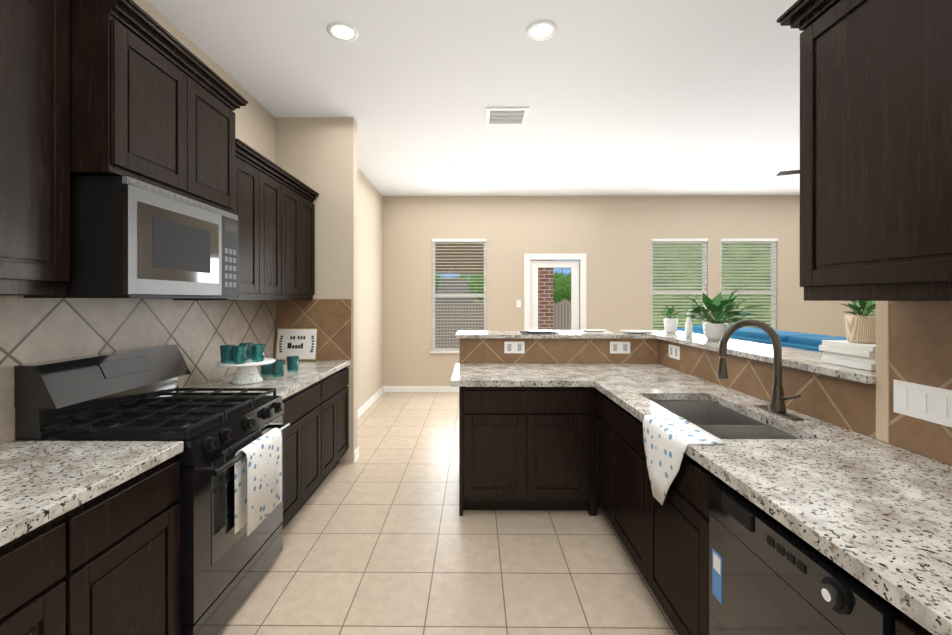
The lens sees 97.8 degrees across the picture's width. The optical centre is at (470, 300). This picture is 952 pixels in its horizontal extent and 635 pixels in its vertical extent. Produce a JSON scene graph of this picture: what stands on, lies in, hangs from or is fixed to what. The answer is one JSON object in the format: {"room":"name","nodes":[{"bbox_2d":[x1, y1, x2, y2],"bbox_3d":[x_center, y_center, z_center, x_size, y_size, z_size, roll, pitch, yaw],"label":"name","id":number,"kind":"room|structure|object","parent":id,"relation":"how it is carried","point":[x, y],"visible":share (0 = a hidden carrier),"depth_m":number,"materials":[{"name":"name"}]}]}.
{"room":"kitchen","nodes":[
{"label":"kitchen","id":0,"kind":"room"},
{"bbox_2d":[1,0,274,443],"bbox_3d":[-1.830,-0.087,0.819,0.120,3.080,6.020,0,0,1],"label":"wall","id":1,"kind":"structure","parent":0,"point":[254,124],"depth_m":3.21,"materials":[{"name":"beige paint"}]},
{"bbox_2d":[0,0,69,294],"bbox_3d":[-1.629,-0.603,1.060,0.260,1.170,0.993,0,0,1],"label":"upper cabinet","id":2,"kind":"object","parent":1,"relation":"attached to","point":[34,147],"visible":1,"depth_m":1.41,"materials":[{"name":"brown wood"}]},
{"bbox_2d":[0,295,275,443],"bbox_3d":[-1.760,0.254,1.558,0.006,0.564,4.299,0,0,1],"label":"backsplash","id":3,"kind":"structure","parent":1,"relation":"attached to","point":[198,333],"depth_m":2.10,"materials":[{"name":"beige tile"}]},
{"bbox_2d":[70,0,247,213],"bbox_3d":[-1.524,-0.819,1.990,0.454,0.670,0.858,0,0,1],"label":"upper cabinet","id":4,"kind":"object","parent":1,"relation":"attached to","point":[153,102],"visible":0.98,"depth_m":1.71,"materials":[{"name":"brown wood"}]},
{"bbox_2d":[23,176,238,298],"bbox_3d":[-1.531,-0.243,1.971,0.440,0.468,0.748,0,0,1],"label":"microwave","id":5,"kind":"object","parent":4,"relation":"attached to","point":[130,237],"visible":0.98,"depth_m":1.68,"materials":[{"name":"silver metal"}]},
{"bbox_2d":[172,147,267,299],"bbox_3d":[-1.571,-0.445,2.614,0.350,0.890,0.376,0,0,1],"label":"upper cabinet","id":6,"kind":"object","parent":1,"relation":"attached to","point":[251,176],"depth_m":2.65,"materials":[{"name":"brown wood"}]},
{"bbox_2d":[268,167,287,299],"bbox_3d":[-1.568,-0.445,2.900,0.350,0.890,0.438,0,0,1],"label":"upper cabinet","id":7,"kind":"object","parent":1,"relation":"attached to","point":[274,210],"depth_m":2.99,"materials":[{"name":"brown wood"}]},
{"bbox_2d":[288,183,303,299],"bbox_3d":[-1.565,-0.446,3.216,0.350,0.890,0.445,0,0,1],"label":"upper cabinet","id":8,"kind":"object","parent":1,"relation":"attached to","point":[295,194],"depth_m":3.31,"materials":[{"name":"brown wood"}]},
{"bbox_2d":[304,191,315,299],"bbox_3d":[-1.563,-0.446,3.508,0.350,0.890,0.381,0,0,1],"label":"upper cabinet","id":9,"kind":"object","parent":1,"relation":"attached to","point":[309,208],"depth_m":3.58,"materials":[{"name":"brown wood"}]},
{"bbox_2d":[275,117,356,462],"bbox_3d":[-1.394,-0.091,3.765,0.700,3.080,0.120,0,0,1],"label":"wall","id":10,"kind":"structure","parent":0,"point":[318,155],"depth_m":3.70,"materials":[{"name":"beige paint"}]},
{"bbox_2d":[276,299,350,359],"bbox_3d":[-1.401,0.261,3.703,0.674,0.544,0.006,0,0,1],"label":"backsplash","id":11,"kind":"structure","parent":10,"relation":"attached to","point":[330,319],"depth_m":3.70,"materials":[{"name":"brown tile"}]},
{"bbox_2d":[353,446,358,458],"bbox_3d":[-1.207,1.399,3.831,0.352,0.099,0.012,0,0,1],"label":"baseboard","id":12,"kind":"structure","parent":10,"relation":"attached to","point":[356,453],"depth_m":3.75,"materials":[{"name":"white paint"}]},
{"bbox_2d":[357,167,382,409],"bbox_3d":[-1.621,-0.092,5.237,0.460,3.080,2.820,0,0,1],"label":"wall","id":13,"kind":"structure","parent":0,"point":[369,290],"depth_m":5.69,"materials":[{"name":"beige paint"}]},
{"bbox_2d":[357,386,383,418],"bbox_3d":[-1.383,1.397,5.177,0.017,0.099,2.700,0,0,1],"label":"baseboard","id":14,"kind":"structure","parent":13,"relation":"attached to","point":[363,408],"depth_m":5.63,"materials":[{"name":"white paint"}]},
{"bbox_2d":[217,392,677,634],"bbox_3d":[3.157,1.481,2.187,10.070,0.060,8.840,0,0,1],"label":"floor","id":15,"kind":"structure","parent":0,"point":[380,536],"depth_m":2.31,"materials":[{"name":"tile"}]},
{"bbox_2d":[0,495,99,634],"bbox_3d":[-1.420,1.015,0.767,0.619,0.872,0.888,0,0,1],"label":"base cabinet","id":16,"kind":"object","parent":15,"relation":"on","point":[50,573],"depth_m":1.11,"materials":[{"name":"brown wood"}]},
{"bbox_2d":[0,441,183,546],"bbox_3d":[-1.436,0.558,0.597,0.668,0.040,1.981,0,0,1],"label":"countertop","id":17,"kind":"structure","parent":16,"relation":"on","point":[42,482],"depth_m":1.30,"materials":[{"name":"stone"}]},
{"bbox_2d":[100,455,179,634],"bbox_3d":[-1.415,1.014,1.335,0.619,0.872,0.504,0,0,1],"label":"base cabinet","id":18,"kind":"object","parent":15,"relation":"on","point":[107,562],"depth_m":1.40,"materials":[{"name":"brown wood"}]},
{"bbox_2d":[14,345,289,634],"bbox_3d":[-1.375,0.850,1.971,0.752,1.198,0.756,0,0,1],"label":"range","id":19,"kind":"object","parent":15,"relation":"on","point":[134,394],"visible":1,"depth_m":1.77,"materials":[{"name":"black metal"}]},
{"bbox_2d":[234,428,281,535],"bbox_3d":[-1.012,0.851,1.993,0.063,0.381,0.320,0,0,1],"label":"towel","id":20,"kind":"object","parent":19,"relation":"hanging from","point":[257,483],"visible":0.94,"depth_m":1.92,"materials":[{"name":"white fabric"}]},
{"bbox_2d":[282,377,325,529],"bbox_3d":[-1.403,1.012,2.728,0.619,0.872,0.744,0,0,1],"label":"base cabinet","id":21,"kind":"object","parent":15,"relation":"on","point":[316,436],"depth_m":2.72,"materials":[{"name":"brown wood"}]},
{"bbox_2d":[179,360,349,399],"bbox_3d":[-1.414,0.555,3.030,0.668,0.040,1.349,0,0,1],"label":"countertop","id":22,"kind":"structure","parent":21,"relation":"on","point":[305,375],"depth_m":2.80,"materials":[{"name":"stone"}]},
{"bbox_2d":[216,358,275,384],"bbox_3d":[-1.463,0.466,2.716,0.344,0.136,0.344,0,0,1],"label":"cake stand","id":23,"kind":"object","parent":22,"relation":"on","point":[247,372],"visible":0.81,"depth_m":2.66,"materials":[{"name":"ceramic"}]},
{"bbox_2d":[261,364,267,375],"bbox_3d":[-1.461,0.480,2.977,0.087,0.108,0.087,0,0,-8],"label":"glass tumbler","id":24,"kind":"object","parent":22,"relation":"on","point":[264,368],"depth_m":2.94,"materials":[{"name":"teal glass"}]},
{"bbox_2d":[268,358,287,376],"bbox_3d":[-1.351,0.480,2.915,0.087,0.108,0.087,0,0,-8],"label":"glass tumbler","id":25,"kind":"object","parent":22,"relation":"on","point":[276,369],"depth_m":2.89,"materials":[{"name":"teal glass"}]},
{"bbox_2d":[286,356,298,371],"bbox_3d":[-1.344,0.480,3.135,0.087,0.108,0.087,0,0,-8],"label":"glass tumbler","id":26,"kind":"object","parent":22,"relation":"on","point":[293,361],"depth_m":3.10,"materials":[{"name":"teal glass"}]},
{"bbox_2d":[275,328,318,360],"bbox_3d":[-1.535,0.387,3.668,0.370,0.290,0.014,0,-9,1],"label":"sign frame","id":27,"kind":"object","parent":22,"relation":"on","point":[302,343],"visible":1,"depth_m":3.66,"materials":[{"name":"white paper"}]},
{"bbox_2d":[326,366,348,476],"bbox_3d":[-1.398,1.012,3.338,0.619,0.872,0.731,0,0,1],"label":"base cabinet","id":28,"kind":"object","parent":15,"relation":"on","point":[337,390],"depth_m":3.39,"materials":[{"name":"brown wood"}]},
{"bbox_2d":[459,387,596,515],"bbox_3d":[0.388,1.012,3.131,0.925,0.872,0.719,0,0,1],"label":"base cabinet","id":29,"kind":"object","parent":15,"relation":"on","point":[526,448],"visible":0.96,"depth_m":2.77,"materials":[{"name":"brown wood"}]},
{"bbox_2d":[451,363,594,386],"bbox_3d":[0.335,0.555,3.125,0.930,0.040,0.788,0,0,1],"label":"countertop","id":30,"kind":"structure","parent":29,"relation":"on","point":[464,374],"depth_m":2.95,"materials":[{"name":"stone"}]},
{"bbox_2d":[595,389,720,556],"bbox_3d":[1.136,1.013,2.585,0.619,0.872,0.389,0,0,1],"label":"base cabinet","id":31,"kind":"object","parent":15,"relation":"on","point":[666,544],"depth_m":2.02,"materials":[{"name":"brown wood"}]},
{"bbox_2d":[677,325,846,351],"bbox_3d":[2.621,0.846,3.171,1.000,1.203,2.300,0,0,1],"label":"sofa","id":32,"kind":"object","parent":15,"relation":"on","point":[806,341],"visible":0.1,"depth_m":2.97,"materials":[{"name":"blue fabric"}]},
{"bbox_2d":[708,480,901,634],"bbox_3d":[1.107,1.031,1.109,0.652,0.838,0.606,0,0,1],"label":"dishwasher","id":33,"kind":"object","parent":15,"relation":"on","point":[769,574],"visible":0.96,"depth_m":1.11,"materials":[{"name":"black metal"}]},
{"bbox_2d":[895,612,932,634],"bbox_3d":[1.117,1.015,0.485,0.619,0.872,0.630,0,0,1],"label":"base cabinet","id":34,"kind":"object","parent":15,"relation":"on","point":[906,625],"depth_m":0.78,"materials":[{"name":"brown wood"}]},
{"bbox_2d":[571,363,951,634],"bbox_3d":[1.185,0.557,1.497,0.758,0.040,4.028,0,0,1],"label":"countertop","id":35,"kind":"structure","parent":34,"relation":"on","point":[874,515],"depth_m":1.20,"materials":[{"name":"stone"}]},
{"bbox_2d":[643,415,726,504],"bbox_3d":[0.873,0.691,1.726,0.164,0.322,0.380,0,0,1],"label":"towel","id":36,"kind":"object","parent":35,"relation":"hanging from","point":[668,440],"visible":0.98,"depth_m":1.72,"materials":[{"name":"white fabric"}]},
{"bbox_2d":[651,400,798,438],"bbox_3d":[1.169,0.677,1.998,0.442,0.199,0.830,0,0,1],"label":"sink","id":37,"kind":"object","parent":35,"relation":"in","point":[716,419],"visible":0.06,"depth_m":2.18,"materials":[{"name":"silver metal"}]},
{"bbox_2d":[717,319,803,420],"bbox_3d":[1.331,0.312,1.971,0.316,0.447,0.252,0,0,1],"label":"faucet","id":38,"kind":"object","parent":35,"relation":"on","point":[777,405],"visible":1,"depth_m":1.96,"materials":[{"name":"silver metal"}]},
{"bbox_2d":[148,0,802,195],"bbox_3d":[3.157,-1.669,2.183,10.070,0.080,8.840,0,0,1],"label":"ceiling","id":39,"kind":"structure","parent":0,"point":[654,97],"depth_m":3.15,"materials":[{"name":"white paint"}]},
{"bbox_2d":[327,21,358,41],"bbox_3d":[-0.775,-1.624,2.518,0.184,0.008,0.184,0,0,1],"label":"recessed light","id":40,"kind":"object","parent":39,"relation":"in","point":[342,31],"visible":1,"depth_m":2.51,"materials":[{"name":"white paint"}]},
{"bbox_2d":[486,107,528,125],"bbox_3d":[0.315,-1.624,3.679,0.360,0.012,0.340,0,0,1],"label":"ceiling vent","id":41,"kind":"object","parent":39,"relation":"in","point":[506,116],"visible":1,"depth_m":3.66,"materials":[{"name":"white metal"}]},
{"bbox_2d":[526,20,556,40],"bbox_3d":[0.425,-1.624,2.507,0.184,0.008,0.184,0,0,1],"label":"recessed light","id":42,"kind":"object","parent":39,"relation":"in","point":[540,30],"visible":1,"depth_m":2.50,"materials":[{"name":"white paint"}]},
{"bbox_2d":[776,170,799,175],"bbox_3d":[3.697,-1.405,3.943,1.296,0.449,1.258,0,0,1],"label":"ceiling fan","id":43,"kind":"object","parent":39,"relation":"hanging from","point":[781,173],"visible":0.02,"depth_m":4.10,"materials":[{"name":"brown"}]},
{"bbox_2d":[383,195,851,385],"bbox_3d":[3.426,-0.094,6.543,9.610,3.080,0.120,0,0,1],"label":"wall","id":44,"kind":"structure","parent":0,"point":[611,237],"depth_m":6.50,"materials":[{"name":"beige paint"}]},
{"bbox_2d":[384,386,458,391],"bbox_3d":[-0.250,1.396,6.510,2.220,0.099,0.014,0,0,1],"label":"baseboard","id":45,"kind":"structure","parent":44,"relation":"attached to","point":[386,388],"depth_m":6.51,"materials":[{"name":"white paint"}]},
{"bbox_2d":[430,239,486,352],"bbox_3d":[-0.179,-0.068,6.542,0.920,1.789,0.125,0,0,1],"label":"window","id":46,"kind":"structure","parent":44,"relation":"in","point":[445,350],"depth_m":6.55,"materials":[{"name":"white paint"}]},
{"bbox_2d":[432,239,485,335],"bbox_3d":[-0.179,-0.100,6.527,0.844,1.722,0.050,0,0,1],"label":"window blind","id":47,"kind":"object","parent":46,"relation":"attached to","point":[458,240],"visible":0.96,"depth_m":6.52,"materials":[{"name":"white plastic"}]},
{"bbox_2d":[516,300,520,306],"bbox_3d":[0.750,0.054,6.502,0.070,0.115,0.008,0,0,1],"label":"light switch","id":48,"kind":"object","parent":44,"relation":"attached to","point":[518,303],"visible":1,"depth_m":6.50,"materials":[{"name":"white plastic"}]},
{"bbox_2d":[530,261,578,330],"bbox_3d":[1.321,0.405,6.529,0.770,2.058,0.095,0,0,1],"label":"patio door","id":49,"kind":"structure","parent":44,"relation":"in","point":[536,265],"depth_m":6.53,"materials":[{"name":"white paint"}]},
{"bbox_2d":[524,253,585,330],"bbox_3d":[1.320,0.358,6.494,0.970,2.174,0.016,0,0,1],"label":"door frame","id":50,"kind":"structure","parent":44,"relation":"attached to","point":[581,257],"depth_m":6.49,"materials":[{"name":"white paint"}]},
{"bbox_2d":[651,242,706,330],"bbox_3d":[3.256,-0.108,6.512,0.950,1.709,0.125,0,0,1],"label":"window","id":51,"kind":"structure","parent":44,"relation":"in","point":[681,292],"depth_m":6.52,"materials":[{"name":"white paint"}]},
{"bbox_2d":[651,238,707,329],"bbox_3d":[3.256,-0.146,6.496,0.874,1.629,0.050,0,0,1],"label":"window blind","id":52,"kind":"object","parent":51,"relation":"attached to","point":[683,241],"visible":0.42,"depth_m":6.49,"materials":[{"name":"white plastic"}]},
{"bbox_2d":[720,241,775,328],"bbox_3d":[4.336,-0.108,6.502,0.950,1.709,0.125,0,0,1],"label":"window","id":53,"kind":"structure","parent":44,"relation":"in","point":[759,292],"depth_m":6.50,"materials":[{"name":"white paint"}]},
{"bbox_2d":[720,238,777,329],"bbox_3d":[4.335,-0.146,6.487,0.874,1.629,0.050,0,0,1],"label":"window blind","id":54,"kind":"object","parent":53,"relation":"attached to","point":[745,240],"visible":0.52,"depth_m":6.48,"materials":[{"name":"white plastic"}]},
{"bbox_3d":[0.811,0.886,2.637,1.830,1.128,2.060,0,0,1],"label":"wall","id":55,"kind":"structure","parent":0,"visible":0},
{"bbox_2d":[459,338,657,362],"bbox_3d":[0.741,0.428,3.514,1.674,0.211,0.006,0,0,1],"label":"backsplash","id":56,"kind":"structure","parent":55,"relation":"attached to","point":[550,350],"depth_m":3.51,"materials":[{"name":"brown tile"}]},
{"bbox_2d":[504,342,524,352],"bbox_3d":[0.369,0.400,3.511,0.170,0.100,0.006,0,0,1],"label":"electrical outlet","id":57,"kind":"object","parent":56,"relation":"attached to","point":[514,347],"visible":1,"depth_m":3.51,"materials":[{"name":"white plastic"}]},
{"bbox_2d":[610,342,629,353],"bbox_3d":[1.259,0.400,3.503,0.170,0.100,0.006,0,0,1],"label":"electrical outlet","id":58,"kind":"object","parent":56,"relation":"attached to","point":[619,347],"visible":1,"depth_m":3.50,"materials":[{"name":"white plastic"}]},
{"bbox_2d":[456,331,875,383],"bbox_3d":[0.917,0.305,2.761,2.100,0.030,2.308,0,0,1],"label":"bar","id":59,"kind":"object","parent":55,"relation":"on","point":[806,360],"visible":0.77,"depth_m":2.61,"materials":[{"name":"grey stone"}]},
{"bbox_2d":[519,329,559,333],"bbox_3d":[0.605,0.278,3.678,0.320,0.021,0.280,0,0,1],"label":"place setting","id":60,"kind":"object","parent":59,"relation":"on","point":[537,331],"visible":1,"depth_m":3.66,"materials":[{"name":"grey ceramic"}]},
{"bbox_2d":[576,329,612,333],"bbox_3d":[1.085,0.274,3.669,0.260,0.028,0.250,0,0,1],"label":"place setting","id":61,"kind":"object","parent":59,"relation":"on","point":[592,331],"visible":1,"depth_m":3.59,"materials":[{"name":"white ceramic"}]},
{"bbox_2d":[621,330,652,332],"bbox_3d":[1.465,0.279,3.670,0.270,0.019,0.270,0,0,1],"label":"place setting","id":62,"kind":"object","parent":59,"relation":"on","point":[638,331],"visible":1,"depth_m":3.66,"materials":[{"name":"white ceramic"}]},
{"bbox_2d":[661,305,679,332],"bbox_3d":[1.783,0.164,3.714,0.196,0.248,0.253,0,0,1],"label":"plant","id":63,"kind":"object","parent":59,"relation":"on","point":[670,325],"visible":0.96,"depth_m":3.67,"materials":[{"name":"green plant"}]},
{"bbox_2d":[685,312,692,335],"bbox_3d":[1.752,0.183,3.338,0.060,0.212,0.060,0,0,1],"label":"figurine","id":64,"kind":"object","parent":59,"relation":"on","point":[688,329],"visible":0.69,"depth_m":3.32,"materials":[{"name":"white ceramic"}]},
{"bbox_2d":[678,285,763,339],"bbox_3d":[1.810,0.089,3.000,0.624,0.400,0.483,0,0,1],"label":"plant","id":65,"kind":"object","parent":59,"relation":"on","point":[716,327],"visible":0.98,"depth_m":3.01,"materials":[{"name":"green plant"}]},
{"bbox_2d":[819,340,875,370],"bbox_3d":[1.731,0.239,1.823,0.192,0.102,0.261,0,0,1],"label":"books","id":66,"kind":"object","parent":59,"relation":"on","point":[846,353],"visible":0.52,"depth_m":1.80,"materials":[{"name":"white paper"}]},
{"bbox_2d":[840,301,875,343],"bbox_3d":[1.725,0.078,1.825,0.172,0.218,0.142,0,0,1],"label":"basket planter","id":67,"kind":"object","parent":66,"relation":"on","point":[860,327],"visible":0.83,"depth_m":1.80,"materials":[{"name":"beige wicker"}]},
{"bbox_3d":[1.626,-0.086,-0.262,0.150,3.080,3.720,0,0,1],"label":"wall","id":68,"kind":"structure","parent":0,"visible":0},
{"bbox_2d":[658,301,951,464],"bbox_3d":[1.563,0.254,1.441,0.006,0.564,4.124,0,0,1],"label":"backsplash","id":69,"kind":"structure","parent":68,"relation":"attached to","point":[920,342],"depth_m":1.60,"materials":[{"name":"brown tile"}]},
{"bbox_2d":[669,344,679,359],"bbox_3d":[1.572,0.400,3.215,0.006,0.100,0.170,0,0,1],"label":"electrical outlet","id":70,"kind":"object","parent":69,"relation":"attached to","point":[674,351],"visible":1,"depth_m":3.20,"materials":[{"name":"white plastic"}]},
{"bbox_2d":[893,380,951,427],"bbox_3d":[1.555,0.352,1.432,0.008,0.120,0.195,0,0,1],"label":"switch plate","id":71,"kind":"object","parent":69,"relation":"attached to","point":[926,403],"visible":1,"depth_m":1.42,"materials":[{"name":"white plastic"}]},
{"bbox_2d":[793,0,951,300],"bbox_3d":[1.378,-0.508,1.034,0.349,1.020,0.993,0,0,1],"label":"upper cabinet","id":72,"kind":"object","parent":68,"relation":"attached to","point":[875,150],"depth_m":1.24,"materials":[{"name":"brown wood"}]},
{"bbox_2d":[876,301,888,442],"bbox_3d":[1.562,0.254,1.575,0.009,0.564,0.049,0,0,1],"label":"wall","id":73,"kind":"structure","parent":68,"relation":"attached to","point":[882,370],"depth_m":1.57,"materials":[{"name":"beige paint"}]},
{"label":"outside","id":74,"kind":"structure","parent":0,"visible":0},
{"bbox_2d":[435,260,579,303],"bbox_3d":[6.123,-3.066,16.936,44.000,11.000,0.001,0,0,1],"label":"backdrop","id":75,"kind":"structure","parent":74,"point":[561,285],"depth_m":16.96,"materials":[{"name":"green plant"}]},
{"bbox_3d":[6.077,1.740,11.767,44.000,0.200,10.350,0,0,1],"label":"ground","id":76,"kind":"structure","parent":74,"visible":0},
{"bbox_2d":[435,279,472,302],"bbox_3d":[2.860,0.236,15.469,18.500,2.800,1.000,0,0,1],"label":"roofs","id":77,"kind":"structure","parent":76,"relation":"on","point":[452,289],"depth_m":15.00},
{"bbox_2d":[435,242,483,273],"bbox_3d":[-1.237,-0.157,9.054,3.820,3.600,0.100,0,0,1],"label":"shade","id":78,"kind":"object","parent":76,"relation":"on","point":[459,256],"depth_m":8.99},
{"bbox_2d":[435,304,570,347],"bbox_3d":[6.088,0.879,12.991,44.000,1.520,0.100,0,0,1],"label":"fence","id":79,"kind":"object","parent":76,"relation":"on","point":[561,316],"depth_m":13.00,"materials":[{"name":"grey wood"}]},
{"bbox_2d":[530,260,552,329],"bbox_3d":[1.397,-0.156,8.411,0.460,3.600,0.460,0,0,1],"label":"brick column","id":80,"kind":"structure","parent":76,"relation":"on","point":[545,298],"depth_m":8.18,"materials":[{"name":"red brick"}]},
{"bbox_2d":[653,244,875,330],"bbox_3d":[7.870,-2.209,10.971,8.400,7.700,0.100,0,0,1],"label":"trees","id":81,"kind":"object","parent":76,"relation":"on","point":[722,280],"depth_m":10.94,"materials":[{"name":"green plant"}]}
]}

